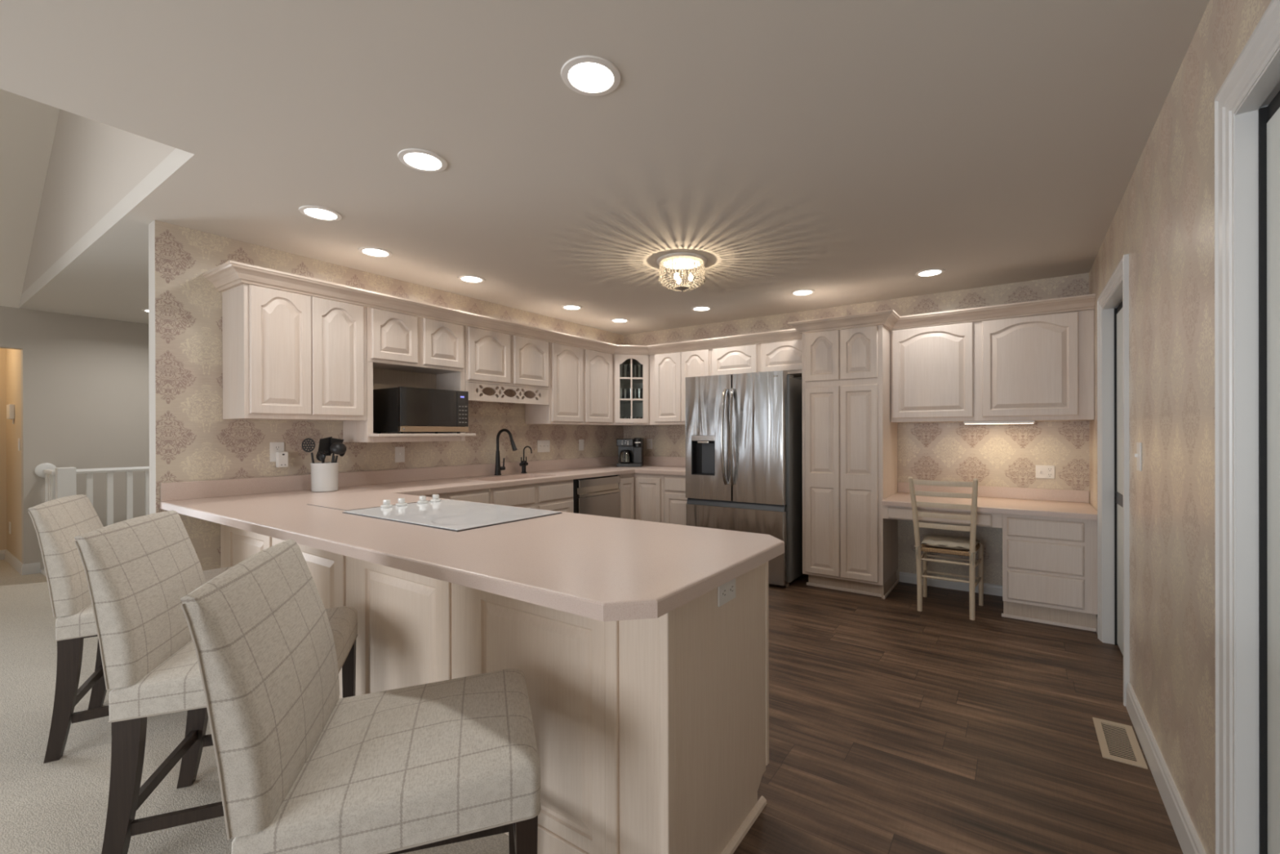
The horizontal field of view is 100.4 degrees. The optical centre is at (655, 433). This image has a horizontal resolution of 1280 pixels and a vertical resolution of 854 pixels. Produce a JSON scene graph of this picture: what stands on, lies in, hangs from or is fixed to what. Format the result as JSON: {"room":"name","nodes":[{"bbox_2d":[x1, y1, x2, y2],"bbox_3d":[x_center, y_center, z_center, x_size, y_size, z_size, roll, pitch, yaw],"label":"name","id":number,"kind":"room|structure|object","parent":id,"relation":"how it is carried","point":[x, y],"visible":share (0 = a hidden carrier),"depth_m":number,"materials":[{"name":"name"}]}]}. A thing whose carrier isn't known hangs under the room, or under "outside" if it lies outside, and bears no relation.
{"room":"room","nodes":[
{"label":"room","id":0,"kind":"room"},
{"bbox_2d":[0,347,22,562],"bbox_3d":[-6.736,0.103,4.913,1.110,2.420,1.240,0,0,34],"label":"wall","id":1,"kind":"structure","parent":0,"point":[10,359],"depth_m":5.43,"materials":[{"name":"beige paint"}]},
{"bbox_2d":[6,404,14,423],"bbox_3d":[-6.404,-0.195,5.286,0.200,0.195,0.034,0,0,34],"label":"thermostat","id":2,"kind":"object","parent":1,"relation":"attached to","point":[10,407],"visible":1,"depth_m":5.24,"materials":[{"name":"white plastic"}]},
{"bbox_2d":[17,438,20,450],"bbox_3d":[-6.073,0.102,5.078,0.075,0.118,0.008,0,0,34],"label":"wall switch","id":3,"kind":"object","parent":1,"relation":"attached to","point":[19,439],"visible":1,"depth_m":5.06,"materials":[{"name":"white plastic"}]},
{"bbox_2d":[0,549,40,575],"bbox_3d":[-6.609,1.263,4.888,1.144,0.100,1.135,0,0,34],"label":"baseboard","id":4,"kind":"structure","parent":1,"relation":"attached to","point":[23,569],"depth_m":5.03,"materials":[{"name":"white paint"}]},
{"bbox_2d":[0,88,60,307],"bbox_3d":[-5.332,-2.035,1.622,4.920,1.886,4.830,0,0,34],"label":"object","id":5,"kind":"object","parent":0,"point":[28,126],"visible":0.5,"depth_m":4.09,"materials":[{"name":"beige paint"}]},
{"bbox_2d":[0,306,149,568],"bbox_3d":[-6.070,0.073,4.798,0.120,2.478,9.000,0,0,34],"label":"wall","id":6,"kind":"structure","parent":0,"point":[85,384],"depth_m":5.26,"materials":[{"name":"beige paint"}]},
{"bbox_2d":[21,109,176,294],"bbox_3d":[-5.229,-2.235,1.685,5.020,1.942,4.810,0,0,34],"label":"wall","id":7,"kind":"structure","parent":0,"point":[93,165],"depth_m":3.46,"materials":[{"name":"beige paint"}]},
{"bbox_2d":[0,559,508,853],"bbox_3d":[-3.645,1.367,3.225,8.155,0.120,9.120,0,0,34],"label":"floor","id":8,"kind":"structure","parent":0,"point":[59,806],"depth_m":2.08,"materials":[{"name":"beige carpet"}]},
{"bbox_2d":[34,462,56,577],"bbox_3d":[-5.621,0.793,4.945,0.454,1.034,0.140,0,0,34],"label":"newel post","id":9,"kind":"object","parent":8,"relation":"on","point":[46,470],"visible":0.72,"depth_m":4.96,"materials":[{"name":"white paint"}]},
{"bbox_2d":[54,466,76,498],"bbox_3d":[-5.354,0.807,4.834,0.110,1.004,0.116,0,0,34],"label":"newel post","id":10,"kind":"object","parent":8,"relation":"on","point":[65,477],"visible":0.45,"depth_m":4.80,"materials":[{"name":"white paint"}]},
{"bbox_2d":[75,466,149,525],"bbox_3d":[-4.730,0.814,5.752,0.100,0.986,2.100,0,0,34],"label":"stair railing","id":11,"kind":"object","parent":8,"relation":"on","point":[89,473],"visible":0.09,"depth_m":5.07,"materials":[{"name":"white paint"}]},
{"bbox_2d":[27,494,231,763],"bbox_3d":[-2.330,0.791,2.473,0.625,1.028,0.536,0,0,-32],"label":"counter stool","id":12,"kind":"object","parent":8,"relation":"on","point":[56,522],"visible":0.5,"depth_m":2.15,"materials":[{"name":"beige fabric"}]},
{"bbox_2d":[74,510,357,853],"bbox_3d":[-1.429,0.789,1.851,0.625,1.028,0.536,0,0,-20],"label":"counter stool","id":13,"kind":"object","parent":8,"relation":"on","point":[139,570],"visible":0.72,"depth_m":1.60,"materials":[{"name":"beige fabric"}]},
{"bbox_2d":[180,538,541,853],"bbox_3d":[-0.618,0.787,1.283,0.625,1.028,0.536,0,0,-18],"label":"counter stool","id":14,"kind":"object","parent":8,"relation":"on","point":[303,768],"visible":1,"depth_m":1.10,"materials":[{"name":"beige fabric"}]},
{"bbox_2d":[148,219,623,570],"bbox_3d":[-1.614,0.061,4.681,0.120,2.478,4.182,0,0,34],"label":"wall","id":15,"kind":"structure","parent":0,"point":[190,439],"depth_m":3.20,"materials":[{"name":"paper"}]},
{"bbox_2d":[270,442,284,462],"bbox_3d":[-2.413,0.114,3.393,0.007,0.122,0.078,0,0,34],"label":"wall outlet","id":16,"kind":"object","parent":15,"relation":"attached to","point":[275,447],"visible":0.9,"depth_m":3.38,"materials":[{"name":"white plastic"}]},
{"bbox_2d":[274,445,279,449],"bbox_3d":[-2.411,0.088,3.391,0.001,0.026,0.031,0,0,34],"label":"socket","id":17,"kind":"object","parent":16,"relation":"attached to","point":[276,447],"depth_m":3.39,"materials":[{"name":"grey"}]},
{"bbox_2d":[275,451,288,467],"bbox_3d":[-2.383,0.163,3.395,0.038,0.098,0.058,0,0,34],"label":"charger","id":18,"kind":"object","parent":16,"relation":"attached to","point":[282,457],"visible":1,"depth_m":3.38,"materials":[{"name":"white plastic"}]},
{"bbox_2d":[222,283,366,421],"bbox_3d":[-2.239,-0.465,3.344,0.347,0.753,0.677,0,0,34],"label":"upper cabinet","id":19,"kind":"object","parent":15,"relation":"attached to","point":[287,356],"visible":1,"depth_m":3.16,"materials":[{"name":"white wood"}]},
{"bbox_2d":[202,260,1095,355],"bbox_3d":[0.037,-0.894,4.475,5.662,0.088,2.571,0,0,-8],"label":"crown molding","id":20,"kind":"structure","parent":19,"relation":"on","point":[229,274],"depth_m":4.03,"materials":[{"name":"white wood"}]},
{"bbox_2d":[160,456,618,501],"bbox_3d":[-1.550,0.315,4.646,0.019,0.100,4.160,0,0,34],"label":"backsplash","id":21,"kind":"structure","parent":15,"relation":"attached to","point":[177,491],"depth_m":3.79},
{"bbox_2d":[395,446,404,462],"bbox_3d":[-1.950,0.157,4.064,0.018,0.118,0.075,0,0,34],"label":"wall switch","id":22,"kind":"object","parent":15,"relation":"attached to","point":[399,451],"visible":1,"depth_m":4.06,"materials":[{"name":"white plastic"}]},
{"bbox_2d":[342,306,475,442],"bbox_3d":[-1.787,-0.394,3.909,0.457,0.899,0.760,0,0,34],"label":"upper cabinet","id":23,"kind":"object","parent":15,"relation":"attached to","point":[403,350],"visible":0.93,"depth_m":3.85,"materials":[{"name":"white wood"}]},
{"bbox_2d":[373,386,468,433],"bbox_3d":[-1.742,-0.163,3.949,0.392,0.320,0.541,0,0,34],"label":"microwave","id":24,"kind":"object","parent":23,"relation":"on","point":[400,410],"visible":0.94,"depth_m":3.78,"materials":[{"name":"black metal"}]},
{"bbox_2d":[368,433,475,436],"bbox_3d":[-1.781,0.007,3.909,0.447,0.020,0.755,0,0,34],"label":"shelf","id":25,"kind":"object","parent":23,"relation":"attached to","point":[369,434],"depth_m":3.71,"materials":[{"name":"white wood"}]},
{"bbox_2d":[464,325,549,404],"bbox_3d":[-1.366,-0.556,4.627,0.347,0.580,0.898,0,0,34],"label":"upper cabinet","id":26,"kind":"object","parent":15,"relation":"attached to","point":[494,360],"visible":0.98,"depth_m":4.47,"materials":[{"name":"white wood"}]},
{"bbox_2d":[537,440,550,452],"bbox_3d":[-1.112,0.122,5.296,0.018,0.118,0.165,0,0,34],"label":"wall switch","id":27,"kind":"object","parent":15,"relation":"attached to","point":[543,446],"visible":1,"depth_m":5.29,"materials":[{"name":"white plastic"}]},
{"bbox_2d":[524,342,613,425],"bbox_3d":[-0.849,-0.471,5.386,0.347,0.753,0.928,0,0,34],"label":"upper cabinet","id":28,"kind":"object","parent":15,"relation":"attached to","point":[581,380],"visible":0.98,"depth_m":5.18,"materials":[{"name":"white wood"}]},
{"bbox_2d":[578,439,583,450],"bbox_3d":[-0.805,0.118,5.755,0.008,0.118,0.075,0,0,34],"label":"wall switch","id":29,"kind":"object","parent":15,"relation":"attached to","point":[580,441],"visible":1,"depth_m":5.75,"materials":[{"name":"white plastic"}]},
{"bbox_2d":[0,0,1209,334],"bbox_3d":[-2.679,-1.222,2.487,8.330,0.100,9.240,0,0,34],"label":"ceiling","id":30,"kind":"structure","parent":0,"point":[843,151],"depth_m":2.10,"materials":[{"name":"grey paint"}]},
{"bbox_2d":[298,204,342,221],"bbox_3d":[-1.782,-1.171,2.833,0.196,0.006,0.196,0,0,34],"label":"recessed light","id":31,"kind":"object","parent":30,"relation":"in","point":[317,212],"visible":1,"depth_m":2.83,"materials":[{"name":"white"}]},
{"bbox_2d":[358,246,392,257],"bbox_3d":[-1.811,-1.172,3.439,0.196,0.006,0.196,0,0,34],"label":"recessed light","id":32,"kind":"object","parent":30,"relation":"in","point":[368,251],"visible":1,"depth_m":3.42,"materials":[{"name":"white"}]},
{"bbox_2d":[397,148,447,172],"bbox_3d":[-1.002,-1.172,2.290,0.196,0.006,0.196,0,0,34],"label":"recessed light","id":33,"kind":"object","parent":30,"relation":"in","point":[419,159],"visible":1,"depth_m":2.28,"materials":[{"name":"white"}]},
{"bbox_2d":[457,275,484,283],"bbox_3d":[-1.399,-1.173,4.040,0.196,0.006,0.196,0,0,34],"label":"recessed light","id":34,"kind":"object","parent":30,"relation":"in","point":[468,278],"visible":1,"depth_m":4.03,"materials":[{"name":"white"}]},
{"bbox_2d":[560,304,582,310],"bbox_3d":[-0.784,-1.176,4.959,0.196,0.006,0.196,0,0,34],"label":"recessed light","id":35,"kind":"object","parent":30,"relation":"in","point":[570,307],"visible":1,"depth_m":4.94,"materials":[{"name":"white"}]},
{"bbox_2d":[560,55,621,96],"bbox_3d":[-0.214,-1.174,1.754,0.196,0.006,0.196,0,0,34],"label":"recessed light","id":36,"kind":"object","parent":30,"relation":"in","point":[586,75],"visible":1,"depth_m":1.74,"materials":[{"name":"white"}]},
{"bbox_2d":[610,318,629,322],"bbox_3d":[-0.377,-1.178,5.538,0.196,0.006,0.196,0,0,34],"label":"recessed light","id":37,"kind":"object","parent":30,"relation":"in","point":[615,320],"visible":1,"depth_m":5.52,"materials":[{"name":"white"}]},
{"bbox_2d":[657,252,706,293],"bbox_3d":[0.177,-1.072,3.636,0.344,0.218,0.344,0,0,34],"label":"chandelier","id":38,"kind":"object","parent":30,"relation":"hanging from","point":[677,263],"visible":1,"depth_m":3.57,"materials":[{"name":"white"}]},
{"bbox_2d":[691,306,711,311],"bbox_3d":[0.428,-1.180,5.018,0.196,0.006,0.196,0,0,34],"label":"recessed light","id":39,"kind":"object","parent":30,"relation":"in","point":[695,308],"visible":1,"depth_m":4.99,"materials":[{"name":"white"}]},
{"bbox_2d":[791,288,814,295],"bbox_3d":[1.226,-1.181,4.451,0.196,0.006,0.196,0,0,34],"label":"recessed light","id":40,"kind":"object","parent":30,"relation":"in","point":[802,291],"visible":1,"depth_m":4.44,"materials":[{"name":"white"}]},
{"bbox_2d":[915,268,945,276],"bbox_3d":[2.011,-1.183,3.912,0.196,0.006,0.196,0,0,34],"label":"recessed light","id":41,"kind":"object","parent":30,"relation":"in","point":[931,272],"visible":1,"depth_m":3.90,"materials":[{"name":"white"}]},
{"bbox_2d":[506,573,1182,853],"bbox_3d":[-1.088,1.363,1.486,4.580,0.120,9.120,0,0,34],"label":"floor","id":42,"kind":"structure","parent":0,"point":[895,727],"depth_m":2.28,"materials":[{"name":"wood"}]},
{"bbox_2d":[425,488,489,503],"bbox_3d":[-1.713,0.854,3.858,0.620,0.894,0.783,0,0,34],"label":"base cabinet","id":43,"kind":"object","parent":42,"relation":"on","point":[481,495],"visible":0.02,"depth_m":3.86,"materials":[{"name":"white wood"}]},
{"bbox_2d":[220,524,768,853],"bbox_3d":[-1.079,0.854,2.534,3.172,0.894,0.678,0,0,34],"label":"base cabinet","id":44,"kind":"object","parent":42,"relation":"on","point":[651,735],"visible":0.47,"depth_m":1.61,"materials":[{"name":"beige wood"}]},
{"bbox_2d":[717,577,735,606],"bbox_3d":[0.221,0.487,1.654,0.007,0.070,0.114,0,0,34],"label":"wall outlet","id":45,"kind":"object","parent":44,"relation":"attached to","point":[726,591],"visible":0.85,"depth_m":1.64,"materials":[{"name":"white plastic"}]},
{"bbox_2d":[721,588,726,597],"bbox_3d":[0.209,0.487,1.631,0.001,0.026,0.031,0,0,34],"label":"socket","id":46,"kind":"object","parent":45,"relation":"attached to","point":[723,590],"depth_m":1.63,"materials":[{"name":"grey plastic"}]},
{"bbox_2d":[728,584,733,593],"bbox_3d":[0.238,0.487,1.674,0.001,0.026,0.031,0,0,34],"label":"socket","id":47,"kind":"object","parent":45,"relation":"attached to","point":[731,586],"depth_m":1.67,"materials":[{"name":"grey plastic"}]},
{"bbox_2d":[489,479,573,512],"bbox_3d":[-1.235,0.852,4.560,0.620,0.894,0.909,0,0,34],"label":"base cabinet","id":48,"kind":"object","parent":42,"relation":"on","point":[557,495],"visible":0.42,"depth_m":4.42,"materials":[{"name":"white wood"}]},
{"bbox_2d":[160,456,784,621],"bbox_3d":[-0.215,0.412,3.739,3.248,0.300,4.164,0,0,34],"label":"countertop","id":49,"kind":"structure","parent":48,"relation":"on","point":[602,568],"depth_m":1.86,"materials":[{"name":"beige laminate"}]},
{"bbox_2d":[310,462,338,492],"bbox_3d":[-2.136,0.276,3.436,0.158,0.182,0.158,0,0,34],"label":"utensil crock","id":50,"kind":"object","parent":49,"relation":"on","point":[324,476],"visible":0.99,"depth_m":3.38,"materials":[{"name":"white ceramic"}]},
{"bbox_2d":[301,438,315,462],"bbox_3d":[-2.190,0.185,3.374,0.027,0.318,0.089,0,0,41],"label":"skimmer","id":51,"kind":"object","parent":50,"relation":"in","point":[307,439],"visible":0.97,"depth_m":3.37,"materials":[{"name":"black plastic"}]},
{"bbox_2d":[315,450,328,462],"bbox_3d":[-2.115,0.226,3.370,0.054,0.236,0.060,0,0,34],"label":"server","id":52,"kind":"object","parent":50,"relation":"in","point":[321,455],"visible":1,"depth_m":3.38,"materials":[{"name":"black plastic"}]},
{"bbox_2d":[318,436,332,462],"bbox_3d":[-2.163,0.180,3.482,0.016,0.326,0.086,0,0,34],"label":"spatula","id":53,"kind":"object","parent":50,"relation":"in","point":[324,443],"visible":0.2,"depth_m":3.48,"materials":[{"name":"black plastic"}]},
{"bbox_2d":[329,437,343,462],"bbox_3d":[-2.111,0.184,3.514,0.013,0.319,0.099,0,0,43],"label":"slotted turner","id":54,"kind":"object","parent":50,"relation":"in","point":[332,440],"visible":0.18,"depth_m":3.50,"materials":[{"name":"black plastic"}]},
{"bbox_2d":[329,442,346,462],"bbox_3d":[-2.051,0.199,3.445,0.068,0.289,0.092,0,0,34],"label":"ladle","id":55,"kind":"object","parent":50,"relation":"in","point":[339,448],"visible":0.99,"depth_m":3.42,"materials":[{"name":"black plastic"}]},
{"bbox_2d":[329,442,346,454],"bbox_3d":[-2.052,0.093,3.444,0.068,0.078,0.092,0,0,34],"label":"bowl","id":56,"kind":"object","parent":55,"relation":"on","point":[339,448],"depth_m":3.42,"materials":[{"name":"black plastic"}]},
{"bbox_2d":[334,452,345,462],"bbox_3d":[-2.087,0.205,3.489,0.026,0.278,0.094,0,0,43],"label":"serving spoon","id":57,"kind":"object","parent":50,"relation":"in","point":[341,455],"visible":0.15,"depth_m":3.48,"materials":[{"name":"black plastic"}]},
{"bbox_2d":[342,493,561,531],"bbox_3d":[-0.947,0.344,2.466,0.870,0.045,0.552,0,0,34],"label":"cooktop","id":58,"kind":"object","parent":49,"relation":"in","point":[453,515],"visible":1,"depth_m":2.40,"materials":[{"name":"grey glass"}]},
{"bbox_2d":[494,428,517,475],"bbox_3d":[-1.309,0.159,4.683,0.247,0.410,0.094,0,0,27],"label":"kitchen faucet","id":59,"kind":"object","parent":49,"relation":"on","point":[498,468],"visible":1,"depth_m":4.69,"materials":[{"name":"black metal"}]},
{"bbox_2d":[519,445,532,473],"bbox_3d":[-1.202,0.238,4.952,0.110,0.251,0.112,0,0,14],"label":"water tap","id":60,"kind":"object","parent":49,"relation":"on","point":[523,463],"visible":1,"depth_m":4.94,"materials":[{"name":"black metal"}]},
{"bbox_2d":[616,437,643,466],"bbox_3d":[-0.289,0.201,5.935,0.275,0.317,0.285,0,0,3],"label":"coffee maker","id":61,"kind":"object","parent":49,"relation":"on","point":[630,451],"visible":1,"depth_m":5.84,"materials":[{"name":"grey plastic"}]},
{"bbox_2d":[573,475,620,517],"bbox_3d":[-0.785,0.851,5.196,0.610,0.893,0.643,0,0,34],"label":"dishwasher","id":62,"kind":"object","parent":42,"relation":"on","point":[596,495],"visible":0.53,"depth_m":5.01,"materials":[{"name":"black metal"}]},
{"bbox_2d":[617,472,664,523],"bbox_3d":[-0.228,0.848,5.737,0.975,0.894,0.873,0,0,34],"label":"base cabinet","id":63,"kind":"object","parent":42,"relation":"on","point":[642,495],"visible":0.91,"depth_m":5.40,"materials":[{"name":"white wood"}]},
{"bbox_2d":[664,474,687,525],"bbox_3d":[0.392,0.847,5.460,0.357,0.894,0.620,0,0,34],"label":"base cabinet","id":64,"kind":"object","parent":42,"relation":"on","point":[675,500],"visible":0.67,"depth_m":5.23,"materials":[{"name":"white wood"}]},
{"bbox_2d":[684,370,802,586],"bbox_3d":[0.867,0.383,4.968,0.964,1.820,0.858,0,0,34],"label":"refrigerator","id":65,"kind":"object","parent":42,"relation":"on","point":[744,431],"visible":0.88,"depth_m":4.62,"materials":[{"name":"grey metal"}]},
{"bbox_2d":[801,324,898,599],"bbox_3d":[1.677,0.219,4.582,0.654,2.145,0.637,0,0,34],"label":"pantry cabinet","id":66,"kind":"object","parent":42,"relation":"on","point":[850,438],"visible":1,"depth_m":4.32,"materials":[{"name":"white wood"}]},
{"bbox_2d":[908,476,983,620],"bbox_3d":[2.143,0.797,3.929,0.441,0.988,0.511,0,0,34],"label":"desk chair","id":67,"kind":"object","parent":42,"relation":"on","point":[922,578],"visible":0.98,"depth_m":3.80,"materials":[{"name":"beige paint"}]},
{"bbox_2d":[914,534,979,565],"bbox_3d":[2.144,0.838,3.925,0.394,0.132,0.408,0,0,34],"label":"seat cushion","id":68,"kind":"object","parent":67,"relation":"on","point":[935,540],"visible":0.91,"depth_m":3.86,"materials":[{"name":"beige fabric"}]},
{"bbox_2d":[881,481,1097,528],"bbox_3d":[2.468,0.538,4.021,1.304,0.236,0.677,0,0,34],"label":"countertop","id":69,"kind":"structure","parent":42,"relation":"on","point":[1060,503],"depth_m":3.99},
{"bbox_2d":[1001,513,1097,631],"bbox_3d":[2.788,0.917,3.806,0.528,0.744,0.620,0,0,34],"label":"drawer unit","id":70,"kind":"object","parent":42,"relation":"on","point":[1050,564],"visible":0.84,"depth_m":3.56,"materials":[{"name":"white wood"}]},
{"bbox_2d":[1092,716,1147,768],"bbox_3d":[1.941,1.291,2.240,0.134,0.005,0.355,0,0,34],"label":"floor vent","id":71,"kind":"object","parent":42,"relation":"in","point":[1113,738],"visible":1,"depth_m":2.22,"materials":[{"name":"beige metal"}]},
{"bbox_2d":[623,272,1089,585],"bbox_3d":[-0.111,0.055,6.259,8.330,2.478,0.120,0,0,34],"label":"wall","id":72,"kind":"structure","parent":0,"point":[996,455],"depth_m":4.39,"materials":[{"name":"paper"}]},
{"bbox_2d":[612,354,649,426],"bbox_3d":[-0.309,-0.474,5.948,0.608,0.753,0.608,0,0,34],"label":"upper cabinet","id":73,"kind":"object","parent":72,"relation":"attached to","point":[625,407],"visible":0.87,"depth_m":5.73,"materials":[{"name":"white wood"}]},
{"bbox_2d":[627,364,634,377],"bbox_3d":[-0.273,-0.683,5.792,0.068,0.150,0.068,0,0,34],"label":"drinking glass","id":74,"kind":"object","parent":73,"relation":"on","point":[628,364],"visible":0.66,"depth_m":5.78,"materials":[{"name":"clear glass"}]},
{"bbox_2d":[627,387,634,398],"bbox_3d":[-0.272,-0.437,5.792,0.072,0.115,0.072,0,0,34],"label":"drinking glass","id":75,"kind":"object","parent":73,"relation":"on","point":[630,388],"visible":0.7,"depth_m":5.78,"materials":[{"name":"clear glass"}]},
{"bbox_2d":[619,378,642,384],"bbox_3d":[-0.311,-0.600,5.956,0.581,0.014,0.581,0,0,34],"label":"shelf","id":76,"kind":"object","parent":73,"relation":"attached to","point":[622,381],"depth_m":6.04,"materials":[{"name":"white wood"}]},
{"bbox_2d":[619,400,642,403],"bbox_3d":[-0.310,-0.372,5.956,0.581,0.014,0.581,0,0,34],"label":"shelf","id":77,"kind":"object","parent":73,"relation":"attached to","point":[620,401],"depth_m":5.96,"materials":[{"name":"white wood"}]},
{"bbox_2d":[636,364,642,377],"bbox_3d":[-0.181,-0.683,5.819,0.068,0.150,0.068,0,0,34],"label":"drinking glass","id":78,"kind":"object","parent":73,"relation":"on","point":[637,364],"visible":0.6,"depth_m":5.81,"materials":[{"name":"clear glass"}]},
{"bbox_2d":[646,438,652,448],"bbox_3d":[-0.074,0.115,6.157,0.075,0.118,0.007,0,0,34],"label":"wall outlet","id":79,"kind":"object","parent":72,"relation":"attached to","point":[649,441],"visible":1,"depth_m":6.16,"materials":[{"name":"white plastic"}]},
{"bbox_2d":[643,456,685,466],"bbox_3d":[0.168,0.308,5.982,1.318,0.100,0.019,0,0,34],"label":"backsplash","id":80,"kind":"structure","parent":72,"relation":"attached to","point":[647,460],"depth_m":6.02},
{"bbox_2d":[649,348,711,425],"bbox_3d":[0.327,-0.475,5.674,0.750,0.753,0.347,0,0,34],"label":"upper cabinet","id":81,"kind":"object","parent":72,"relation":"attached to","point":[668,371],"visible":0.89,"depth_m":5.58,"materials":[{"name":"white wood"}]},
{"bbox_2d":[711,339,801,377],"bbox_3d":[1.061,-0.701,5.174,1.021,0.303,0.347,0,0,34],"label":"upper cabinet","id":82,"kind":"object","parent":72,"relation":"attached to","point":[786,356],"visible":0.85,"depth_m":5.04,"materials":[{"name":"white wood"}]},
{"bbox_2d":[899,571,1002,595],"bbox_3d":[2.446,1.247,4.443,0.767,0.085,0.014,0,0,34],"label":"baseboard","id":83,"kind":"structure","parent":72,"relation":"attached to","point":[988,588],"depth_m":4.42,"materials":[{"name":"white paint"}]},
{"bbox_2d":[890,309,1093,422],"bbox_3d":[2.560,-0.477,4.155,1.301,0.758,0.347,0,0,34],"label":"upper cabinet","id":84,"kind":"object","parent":72,"relation":"attached to","point":[1036,367],"visible":0.99,"depth_m":3.97,"materials":[{"name":"beige wood"}]},
{"bbox_2d":[963,420,1035,424],"bbox_3d":[2.582,-0.086,4.020,0.448,0.021,0.083,0,0,34],"label":"light","id":85,"kind":"object","parent":84,"relation":"attached to","point":[1011,421],"visible":0.98,"depth_m":3.98,"materials":[{"name":"white plastic"}]},
{"bbox_2d":[964,422,1033,424],"bbox_3d":[2.582,-0.077,4.020,0.432,0.002,0.071,0,0,34],"label":"diffuser","id":86,"kind":"object","parent":85,"relation":"attached to","point":[965,423],"depth_m":4.01,"materials":[{"name":"white"}]},
{"bbox_2d":[897,481,1088,502],"bbox_3d":[2.653,0.464,4.293,1.303,0.090,0.019,0,0,34],"label":"backsplash","id":87,"kind":"structure","parent":72,"relation":"attached to","point":[1024,493],"depth_m":4.17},
{"bbox_2d":[1035,465,1054,478],"bbox_3d":[2.976,0.290,4.076,0.118,0.100,0.018,0,0,34],"label":"wall outlet","id":88,"kind":"object","parent":72,"relation":"attached to","point":[1042,471],"visible":1,"depth_m":4.08,"materials":[{"name":"white plastic"}]},
{"bbox_2d":[1088,0,1279,853],"bbox_3d":[0.718,0.061,0.180,0.120,2.478,9.000,0,0,34],"label":"wall","id":89,"kind":"structure","parent":0,"point":[1163,219],"depth_m":1.74,"materials":[{"name":"paper"}]},
{"bbox_2d":[1096,614,1097,634],"bbox_3d":[2.844,1.229,3.421,0.014,0.122,0.145,0,0,34],"label":"baseboard","id":90,"kind":"structure","parent":89,"relation":"attached to","point":[1097,615],"depth_m":3.45,"materials":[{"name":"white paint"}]},
{"bbox_2d":[1097,253,1129,706],"bbox_3d":[2.535,0.220,2.930,0.073,2.143,1.016,0,0,34],"label":"trim","id":91,"kind":"structure","parent":89,"relation":"attached to","point":[1117,287],"depth_m":3.27,"materials":[{"name":"white paint"}]},
{"bbox_2d":[1114,301,1123,655],"bbox_3d":[2.594,0.262,2.890,0.066,2.058,0.855,0,0,34],"label":"door","id":92,"kind":"structure","parent":89,"relation":"in","point":[1118,434],"depth_m":3.21,"materials":[{"name":"grey paint"}]},
{"bbox_2d":[1134,442,1141,471],"bbox_3d":[2.076,0.097,2.299,0.018,0.122,0.078,0,0,34],"label":"wall switch","id":93,"kind":"object","parent":89,"relation":"attached to","point":[1138,455],"visible":1,"depth_m":2.29,"materials":[{"name":"white plastic"}]},
{"bbox_2d":[1125,682,1206,853],"bbox_3d":[1.832,1.233,1.934,0.014,0.122,1.403,0,0,34],"label":"baseboard","id":94,"kind":"structure","parent":89,"relation":"attached to","point":[1189,842],"depth_m":1.86,"materials":[{"name":"white paint"}]},
{"bbox_2d":[1214,0,1279,853],"bbox_3d":[1.149,0.221,0.907,0.056,2.153,1.061,0,0,34],"label":"trim","id":95,"kind":"structure","parent":89,"relation":"attached to","point":[1254,75],"depth_m":1.27,"materials":[{"name":"white paint"}]},
{"bbox_2d":[1258,90,1279,853],"bbox_3d":[1.200,0.268,0.872,0.066,2.058,0.880,0,0,34],"label":"door","id":96,"kind":"structure","parent":89,"relation":"in","point":[1268,116],"depth_m":1.23,"materials":[{"name":"grey paint"}]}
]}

